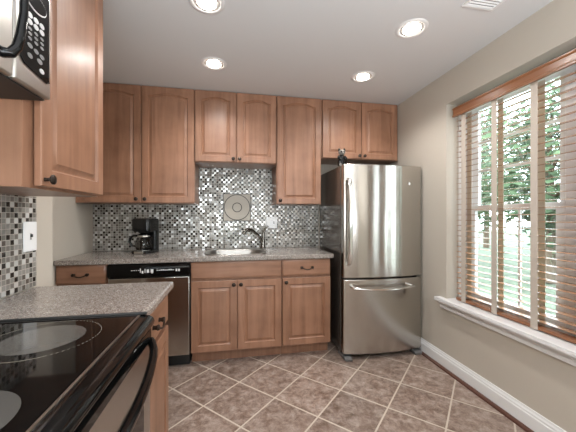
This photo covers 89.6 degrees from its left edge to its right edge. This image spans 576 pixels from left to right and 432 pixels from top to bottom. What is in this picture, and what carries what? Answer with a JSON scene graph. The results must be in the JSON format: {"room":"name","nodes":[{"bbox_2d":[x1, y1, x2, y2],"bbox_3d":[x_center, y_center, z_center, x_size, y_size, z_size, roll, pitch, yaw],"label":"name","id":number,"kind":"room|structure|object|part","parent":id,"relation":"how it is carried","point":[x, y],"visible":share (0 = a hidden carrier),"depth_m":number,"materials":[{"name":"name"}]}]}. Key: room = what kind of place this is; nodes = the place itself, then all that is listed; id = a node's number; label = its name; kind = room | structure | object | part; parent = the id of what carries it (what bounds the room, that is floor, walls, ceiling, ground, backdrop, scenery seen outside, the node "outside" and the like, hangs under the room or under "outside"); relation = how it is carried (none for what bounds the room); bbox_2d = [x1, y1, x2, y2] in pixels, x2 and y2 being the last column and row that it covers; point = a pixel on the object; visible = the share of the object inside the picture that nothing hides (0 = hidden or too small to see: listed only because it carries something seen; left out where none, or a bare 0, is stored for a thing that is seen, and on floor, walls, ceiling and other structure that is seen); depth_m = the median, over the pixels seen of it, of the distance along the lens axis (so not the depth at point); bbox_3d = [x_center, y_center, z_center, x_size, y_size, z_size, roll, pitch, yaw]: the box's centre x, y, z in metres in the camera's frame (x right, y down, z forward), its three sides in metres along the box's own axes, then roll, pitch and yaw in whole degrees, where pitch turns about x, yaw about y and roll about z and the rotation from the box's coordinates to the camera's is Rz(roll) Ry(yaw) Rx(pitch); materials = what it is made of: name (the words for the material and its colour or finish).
{"room":"kitchen","nodes":[
{"label":"kitchen","id":0,"kind":"room"},
{"bbox_2d":[0,196,92,299],"bbox_3d":[-1.286,0.042,0.299,0.518,2.425,5.200,0,0,-11],"label":"wall","id":1,"kind":"structure","parent":0,"point":[64,225],"depth_m":2.27,"materials":[{"name":"beige paint"}]},
{"bbox_2d":[0,194,35,297],"bbox_3d":[-1.094,0.123,0.705,0.008,0.430,1.428,0,0,-11],"label":"backsplash","id":2,"kind":"structure","parent":1,"relation":"attached to","point":[17,267],"depth_m":1.27,"materials":[{"name":"tile"}]},
{"bbox_2d":[0,0,49,100],"bbox_3d":[-0.834,-0.564,0.500,0.442,0.424,0.758,0,0,-11],"label":"microwave","id":3,"kind":"object","parent":1,"relation":"attached to","point":[24,24],"visible":1,"depth_m":0.80,"materials":[{"name":"grey metal"}]},
{"bbox_3d":[-0.674,-0.566,0.451,0.040,0.413,0.602,0,0,-11],"label":"door","id":4,"kind":"part","parent":3,"relation":"part of","materials":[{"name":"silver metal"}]},
{"bbox_3d":[-0.676,-0.552,0.708,0.066,0.343,0.033,0,0,-36],"label":"handle","id":5,"kind":"part","parent":3,"relation":"part of","materials":[{"name":"black plastic"}]},
{"bbox_3d":[-0.724,-0.574,0.830,0.003,0.345,0.118,0,0,-11],"label":"button panel","id":6,"kind":"part","parent":3,"relation":"part of","materials":[{"name":"black plastic"}]},
{"bbox_2d":[23,222,36,251],"bbox_3d":[-1.205,0.096,1.360,0.014,0.138,0.088,0,0,-11],"label":"wall plate","id":7,"kind":"object","parent":1,"relation":"attached to","point":[29,228],"visible":1,"depth_m":1.35,"materials":[{"name":"white plastic"}]},
{"bbox_2d":[0,0,102,196],"bbox_3d":[-0.989,-0.630,1.122,0.366,1.078,0.505,0,0,-11],"label":"upper cabinet","id":8,"kind":"object","parent":1,"relation":"attached to","point":[53,147],"visible":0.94,"depth_m":1.09,"materials":[{"name":"brown wood"}]},
{"bbox_3d":[-0.791,-0.121,0.965,0.032,0.032,0.033,0,0,-11],"label":"knob","id":9,"kind":"part","parent":8,"relation":"part of","materials":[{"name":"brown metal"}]},
{"bbox_3d":[-0.855,-0.625,1.167,0.020,1.052,0.456,0,0,-11],"label":"door","id":10,"kind":"part","parent":8,"relation":"part of","materials":[{"name":"brown wood"}]},
{"bbox_2d":[105,164,337,250],"bbox_3d":[-0.386,0.042,3.173,3.404,2.425,0.120,0,0,-11],"label":"wall","id":11,"kind":"structure","parent":0,"point":[325,168],"depth_m":3.25,"materials":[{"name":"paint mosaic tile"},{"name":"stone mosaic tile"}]},
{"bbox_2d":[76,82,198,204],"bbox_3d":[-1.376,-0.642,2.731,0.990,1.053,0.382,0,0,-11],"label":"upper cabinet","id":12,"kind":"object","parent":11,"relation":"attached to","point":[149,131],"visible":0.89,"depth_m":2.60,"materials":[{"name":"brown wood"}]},
{"bbox_3d":[-1.536,-0.642,2.550,0.453,1.045,0.020,0,0,-11],"label":"door","id":13,"kind":"part","parent":12,"relation":"part of","materials":[{"name":"brown wood"}]},
{"bbox_3d":[-1.087,-0.642,2.634,0.450,1.045,0.020,0,0,-11],"label":"door","id":14,"kind":"part","parent":12,"relation":"part of","materials":[{"name":"brown wood"}]},
{"bbox_2d":[93,168,317,250],"bbox_3d":[-0.779,-0.082,3.034,2.277,0.840,0.008,0,0,-11],"label":"backsplash","id":15,"kind":"structure","parent":11,"relation":"attached to","point":[201,226],"depth_m":3.04,"materials":[{"name":"tile"}]},
{"bbox_2d":[195,90,275,169],"bbox_3d":[-0.514,-0.836,2.893,0.760,0.666,0.382,0,0,-11],"label":"upper cabinet","id":16,"kind":"object","parent":11,"relation":"attached to","point":[233,130],"visible":1,"depth_m":2.74,"materials":[{"name":"brown wood"}]},
{"bbox_3d":[-0.674,-0.836,2.711,0.373,0.658,0.020,0,0,-11],"label":"door","id":17,"kind":"part","parent":16,"relation":"part of","materials":[{"name":"brown wood"}]},
{"bbox_3d":[-0.301,-0.836,2.781,0.375,0.658,0.020,0,0,-11],"label":"door","id":18,"kind":"part","parent":16,"relation":"part of","materials":[{"name":"brown wood"}]},
{"bbox_2d":[223,193,250,220],"bbox_3d":[-0.539,-0.091,3.072,0.293,0.293,0.006,0,0,-11],"label":"wall medallion","id":19,"kind":"object","parent":11,"relation":"attached to","point":[236,207],"visible":1,"depth_m":3.07,"materials":[{"name":"beige stone"}]},
{"bbox_2d":[266,217,276,227],"bbox_3d":[-0.177,0.071,3.138,0.118,0.122,0.008,0,0,-11],"label":"wall plate","id":20,"kind":"object","parent":11,"relation":"attached to","point":[271,222],"visible":0.94,"depth_m":3.14,"materials":[{"name":"white plastic"}]},
{"bbox_2d":[272,96,320,205],"bbox_3d":[0.082,-0.642,3.004,0.450,1.053,0.382,0,0,-11],"label":"upper cabinet","id":21,"kind":"object","parent":11,"relation":"attached to","point":[296,174],"visible":0.98,"depth_m":2.85,"materials":[{"name":"brown wood"}]},
{"bbox_2d":[321,99,396,164],"bbox_3d":[0.720,-0.875,3.123,0.844,0.589,0.382,0,0,-11],"label":"upper cabinet","id":22,"kind":"object","parent":11,"relation":"attached to","point":[367,132],"visible":0.97,"depth_m":2.97,"materials":[{"name":"brown wood"}]},
{"bbox_3d":[0.547,-0.875,2.939,0.411,0.581,0.020,0,0,-11],"label":"door","id":23,"kind":"part","parent":22,"relation":"part of","materials":[{"name":"brown wood"}]},
{"bbox_3d":[0.951,-0.875,3.015,0.399,0.581,0.020,0,0,-11],"label":"door","id":24,"kind":"part","parent":22,"relation":"part of","materials":[{"name":"brown wood"}]},
{"bbox_2d":[103,0,552,105],"bbox_3d":[0.103,-1.221,0.558,3.404,0.100,5.500,0,0,-11],"label":"ceiling","id":25,"kind":"structure","parent":0,"point":[313,49],"depth_m":1.96,"materials":[{"name":"white paint"}]},
{"bbox_2d":[189,0,224,13],"bbox_3d":[-0.444,-1.162,1.585,0.194,0.018,0.194,0,0,-11],"label":"recessed light","id":26,"kind":"object","parent":25,"relation":"in","point":[204,6],"visible":1,"depth_m":1.60,"materials":[{"name":"white paint"}]},
{"bbox_3d":[-0.444,-1.161,1.585,0.104,0.017,0.104,0,0,-11],"label":"bulb","id":27,"kind":"part","parent":26,"relation":"part of","materials":[{"name":"white glass"}]},
{"bbox_2d":[201,57,226,69],"bbox_3d":[-0.569,-1.162,2.228,0.194,0.018,0.194,0,0,-11],"label":"recessed light","id":28,"kind":"object","parent":25,"relation":"in","point":[213,63],"visible":1,"depth_m":2.21,"materials":[{"name":"white paint"}]},
{"bbox_3d":[-0.569,-1.161,2.228,0.104,0.017,0.104,0,0,-11],"label":"bulb","id":29,"kind":"part","parent":28,"relation":"part of","materials":[{"name":"white glass"}]},
{"bbox_2d":[351,71,374,81],"bbox_3d":[0.630,-1.162,2.437,0.194,0.018,0.194,0,0,-11],"label":"recessed light","id":30,"kind":"object","parent":25,"relation":"in","point":[362,76],"visible":1,"depth_m":2.42,"materials":[{"name":"white paint"}]},
{"bbox_3d":[0.630,-1.161,2.437,0.104,0.017,0.104,0,0,-11],"label":"bulb","id":31,"kind":"part","parent":30,"relation":"part of","materials":[{"name":"white glass"}]},
{"bbox_2d":[395,18,428,37],"bbox_3d":[0.773,-1.162,1.813,0.194,0.018,0.194,0,0,-11],"label":"recessed light","id":32,"kind":"object","parent":25,"relation":"in","point":[411,28],"visible":1,"depth_m":1.79,"materials":[{"name":"white paint"}]},
{"bbox_3d":[0.773,-1.161,1.813,0.104,0.017,0.104,0,0,-11],"label":"bulb","id":33,"kind":"part","parent":32,"relation":"part of","materials":[{"name":"white glass"}]},
{"bbox_2d":[461,0,505,11],"bbox_3d":[1.078,-1.167,1.554,0.200,0.008,0.160,0,0,-11],"label":"ceiling vent","id":34,"kind":"object","parent":25,"relation":"in","point":[487,5],"visible":1,"depth_m":1.60,"materials":[{"name":"white metal"}]},
{"bbox_2d":[168,339,525,431],"bbox_3d":[0.103,1.304,0.558,3.404,0.100,5.500,0,0,-11],"label":"floor","id":35,"kind":"structure","parent":0,"point":[311,391],"depth_m":2.02,"materials":[{"name":"tile"}]},
{"bbox_2d":[0,311,157,431],"bbox_3d":[-0.687,0.786,0.551,0.732,0.933,0.760,0,0,-11],"label":"range","id":36,"kind":"object","parent":35,"relation":"on","point":[92,372],"visible":1,"depth_m":0.67,"materials":[{"name":"black glass"}]},
{"bbox_3d":[-0.416,0.719,0.604,0.047,0.660,0.744,0,0,-11],"label":"oven door","id":37,"kind":"part","parent":36,"relation":"part of","materials":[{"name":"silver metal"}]},
{"bbox_3d":[-0.363,0.429,0.612,0.075,0.058,0.741,0,0,-11],"label":"handle","id":38,"kind":"part","parent":36,"relation":"part of","materials":[{"name":"black"}]},
{"bbox_2d":[56,264,108,285],"bbox_3d":[-1.660,0.817,2.538,0.362,0.872,0.657,0,0,-11],"label":"base cabinet","id":39,"kind":"object","parent":35,"relation":"on","point":[73,274],"visible":0.23,"depth_m":2.25,"materials":[{"name":"brown wood"}]},
{"bbox_3d":[-1.602,0.460,2.231,0.122,0.034,0.033,0,0,-11],"label":"pull handle","id":40,"kind":"part","parent":39,"relation":"part of","materials":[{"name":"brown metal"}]},
{"bbox_2d":[107,262,191,365],"bbox_3d":[-1.170,0.819,2.628,0.621,0.869,0.624,0,0,-11],"label":"dishwasher","id":41,"kind":"object","parent":35,"relation":"on","point":[178,322],"visible":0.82,"depth_m":2.37,"materials":[{"name":"silver metal"}]},
{"bbox_3d":[-1.117,0.439,2.343,0.617,0.106,0.041,0,0,-11],"label":"control panel","id":42,"kind":"part","parent":41,"relation":"part of","materials":[{"name":"black plastic"}]},
{"bbox_3d":[-1.175,1.204,2.654,0.601,0.099,0.510,0,0,-11],"label":"kick plate","id":43,"kind":"part","parent":41,"relation":"part of","materials":[{"name":"black"}]},
{"bbox_2d":[150,295,167,431],"bbox_3d":[-0.853,0.817,1.184,0.654,0.872,0.534,0,0,-11],"label":"base cabinet","id":44,"kind":"object","parent":35,"relation":"on","point":[158,388],"visible":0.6,"depth_m":1.32,"materials":[{"name":"brown wood"}]},
{"bbox_2d":[0,281,173,319],"bbox_3d":[-0.858,0.360,1.191,0.633,0.040,0.551,0,0,-11],"label":"countertop","id":45,"kind":"structure","parent":44,"relation":"on","point":[70,300],"depth_m":1.18,"materials":[{"name":"grey stone"}]},
{"bbox_3d":[-0.575,0.461,1.240,0.020,0.146,0.480,0,0,-11],"label":"drawer","id":46,"kind":"part","parent":44,"relation":"part of","materials":[{"name":"brown wood"}]},
{"bbox_3d":[-0.549,0.465,1.244,0.033,0.034,0.122,0,0,-11],"label":"pull handle","id":47,"kind":"part","parent":44,"relation":"part of","materials":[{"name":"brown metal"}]},
{"bbox_2d":[191,260,280,361],"bbox_3d":[-0.484,0.817,2.758,0.766,0.872,0.656,0,0,-11],"label":"base cabinet","id":48,"kind":"object","parent":35,"relation":"on","point":[236,305],"visible":1,"depth_m":2.47,"materials":[{"name":"brown wood"}]},
{"bbox_2d":[53,247,333,265],"bbox_3d":[-0.741,0.360,2.713,2.230,0.040,0.637,0,0,-11],"label":"countertop","id":49,"kind":"structure","parent":48,"relation":"on","point":[272,253],"depth_m":2.50,"materials":[{"name":"grey stone"}]},
{"bbox_2d":[128,218,158,253],"bbox_3d":[-1.337,0.180,2.680,0.212,0.318,0.214,0,0,4],"label":"coffee maker","id":50,"kind":"object","parent":49,"relation":"on","point":[148,228],"visible":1,"depth_m":2.63,"materials":[{"name":"black plastic"}]},
{"bbox_3d":[-1.406,0.227,2.634,0.083,0.116,0.023,0,0,-10],"label":"carafe handle","id":51,"kind":"part","parent":50,"relation":"part of","materials":[{"name":"black plastic"}]},
{"bbox_2d":[204,248,265,254],"bbox_3d":[-0.494,0.417,2.753,0.564,0.169,0.465,0,0,-11],"label":"sink","id":52,"kind":"object","parent":49,"relation":"in","point":[236,251],"visible":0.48,"depth_m":2.90,"materials":[{"name":"silver metal"}]},
{"bbox_2d":[242,226,268,247],"bbox_3d":[-0.336,0.215,2.940,0.317,0.234,0.064,0,0,-40],"label":"faucet","id":53,"kind":"object","parent":49,"relation":"on","point":[262,239],"visible":1,"depth_m":2.97,"materials":[{"name":"silver metal"}]},
{"bbox_3d":[-0.347,0.204,2.920,0.274,0.174,0.040,0,0,-42],"label":"spout","id":54,"kind":"part","parent":53,"relation":"part of","materials":[{"name":"silver metal"}]},
{"bbox_3d":[-0.620,0.843,2.442,0.375,0.593,0.020,0,0,-11],"label":"door","id":55,"kind":"part","parent":48,"relation":"part of","materials":[{"name":"brown wood"}]},
{"bbox_3d":[-0.431,0.456,2.477,0.758,0.140,0.020,0,0,-11],"label":"drawer","id":56,"kind":"part","parent":48,"relation":"part of","materials":[{"name":"brown wood"}]},
{"bbox_3d":[-0.244,0.843,2.512,0.377,0.593,0.020,0,0,-11],"label":"door","id":57,"kind":"part","parent":48,"relation":"part of","materials":[{"name":"brown wood"}]},
{"bbox_2d":[280,258,329,353],"bbox_3d":[0.114,0.817,2.869,0.446,0.872,0.657,0,0,-11],"label":"base cabinet","id":58,"kind":"object","parent":35,"relation":"on","point":[305,283],"visible":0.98,"depth_m":2.58,"materials":[{"name":"brown wood"}]},
{"bbox_3d":[0.166,0.456,2.589,0.438,0.140,0.020,0,0,-11],"label":"drawer","id":59,"kind":"part","parent":58,"relation":"part of","materials":[{"name":"brown wood"}]},
{"bbox_2d":[320,164,421,361],"bbox_3d":[0.799,0.400,2.874,0.753,1.707,0.842,0,0,-11],"label":"refrigerator","id":60,"kind":"object","parent":35,"relation":"on","point":[370,214],"visible":0.98,"depth_m":2.56,"materials":[{"name":"grey metal"}]},
{"bbox_2d":[337,148,346,166],"bbox_3d":[0.489,-0.531,2.622,0.103,0.166,0.077,0,0,-11],"label":"figurine","id":61,"kind":"object","parent":60,"relation":"on","point":[342,159],"visible":0.92,"depth_m":2.60,"materials":[{"name":"black ceramic"}]},
{"bbox_3d":[0.527,0.049,2.478,0.038,0.764,0.085,0,0,-11],"label":"handle","id":62,"kind":"part","parent":60,"relation":"part of","materials":[{"name":"silver metal"}]},
{"bbox_3d":[0.851,0.044,2.598,0.753,0.996,0.094,0,0,-11],"label":"door","id":63,"kind":"part","parent":60,"relation":"part of","materials":[{"name":"silver metal"}]},
{"bbox_3d":[0.851,0.880,2.598,0.753,0.652,0.094,0,0,-11],"label":"freezer drawer","id":64,"kind":"part","parent":60,"relation":"part of","materials":[{"name":"silver metal"}]},
{"bbox_3d":[0.836,0.621,2.510,0.586,0.036,0.112,0,0,-11],"label":"handle","id":65,"kind":"part","parent":60,"relation":"part of","materials":[{"name":"silver metal"}]},
{"bbox_2d":[388,0,575,431],"bbox_3d":[1.673,0.042,0.852,0.190,2.425,5.200,0,0,-11],"label":"wall","id":66,"kind":"structure","parent":0,"point":[427,134],"depth_m":2.19,"materials":[{"name":"beige paint"}]},
{"bbox_2d":[422,351,533,431],"bbox_3d":[1.552,1.243,0.833,0.019,0.022,5.187,0,0,-11],"label":"trim","id":67,"kind":"structure","parent":66,"relation":"attached to","point":[502,411],"depth_m":1.99,"materials":[{"name":"brown wood"}]},
{"bbox_2d":[419,338,566,431],"bbox_3d":[1.571,1.189,0.837,0.017,0.130,5.188,0,0,-11],"label":"baseboard","id":68,"kind":"structure","parent":66,"relation":"attached to","point":[536,422],"depth_m":1.92,"materials":[{"name":"white paint"}]},
{"bbox_2d":[434,296,575,357],"bbox_3d":[1.471,0.685,1.549,0.165,0.028,1.825,0,0,-11],"label":"window sill","id":69,"kind":"structure","parent":66,"relation":"attached to","point":[566,347],"depth_m":1.76,"materials":[{"name":"white paint"}]},
{"bbox_2d":[438,301,575,366],"bbox_3d":[1.430,0.731,1.542,0.034,0.053,1.785,0,0,-11],"label":"trim","id":70,"kind":"structure","parent":66,"relation":"attached to","point":[559,355],"depth_m":1.76,"materials":[{"name":"white paint"}]},
{"bbox_2d":[458,49,575,336],"bbox_3d":[1.516,-0.116,1.961,0.071,1.586,0.878,0,0,-11],"label":"window","id":71,"kind":"structure","parent":66,"relation":"in","point":[572,163],"depth_m":1.68,"materials":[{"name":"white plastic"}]},
{"bbox_2d":[452,48,575,343],"bbox_3d":[1.497,-0.095,1.539,0.076,1.522,1.596,0,0,-11],"label":"window blind","id":72,"kind":"object","parent":71,"relation":"attached to","point":[537,91],"visible":1,"depth_m":1.80,"materials":[{"name":"brown wood"}]},
{"bbox_3d":[1.508,0.654,1.539,0.046,0.020,1.584,0,0,-11],"label":"rail","id":73,"kind":"part","parent":72,"relation":"part of","materials":[{"name":"brown wood"}]},
{"bbox_3d":[1.537,-0.450,1.965,0.028,0.818,0.688,0,0,-11],"label":"sash","id":74,"kind":"part","parent":71,"relation":"part of","materials":[{"name":"white plastic"}]},
{"bbox_3d":[1.508,0.273,1.959,0.028,0.708,0.688,0,0,-11],"label":"sash","id":75,"kind":"part","parent":71,"relation":"part of","materials":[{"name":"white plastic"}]},
{"label":"outside","id":76,"kind":"structure","parent":0,"visible":0},
{"bbox_2d":[478,230,555,315],"bbox_3d":[5.258,1.904,-0.919,70.000,0.100,70.000,0,0,-11],"label":"lawn","id":77,"kind":"structure","parent":76,"point":[506,236],"depth_m":10.05,"materials":[{"name":"green plant"}]},
{"bbox_2d":[478,108,526,236],"bbox_3d":[7.475,-1.777,11.905,3.960,7.236,3.957,0,0,-11],"label":"tree","id":78,"kind":"object","parent":77,"relation":"on","point":[487,223],"visible":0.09,"depth_m":11.11,"materials":[{"name":"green plant"}]},
{"bbox_2d":[478,98,529,247],"bbox_3d":[11.575,-2.644,16.954,4.601,8.968,4.777,0,0,32],"label":"tree","id":79,"kind":"object","parent":77,"relation":"on","point":[487,235],"visible":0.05,"depth_m":16.80,"materials":[{"name":"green plant"}]},
{"bbox_2d":[481,77,559,283],"bbox_3d":[7.093,-1.257,7.935,3.488,6.198,3.528,0,0,-11],"label":"tree","id":80,"kind":"object","parent":77,"relation":"on","point":[550,181],"visible":0.44,"depth_m":7.93,"materials":[{"name":"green plant"}]},
{"bbox_2d":[545,111,559,179],"bbox_3d":[13.061,-2.825,11.293,4.909,9.330,5.158,0,0,-11],"label":"tree","id":81,"kind":"object","parent":77,"relation":"on","point":[555,145],"visible":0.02,"depth_m":12.19,"materials":[{"name":"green plant"}]}
]}

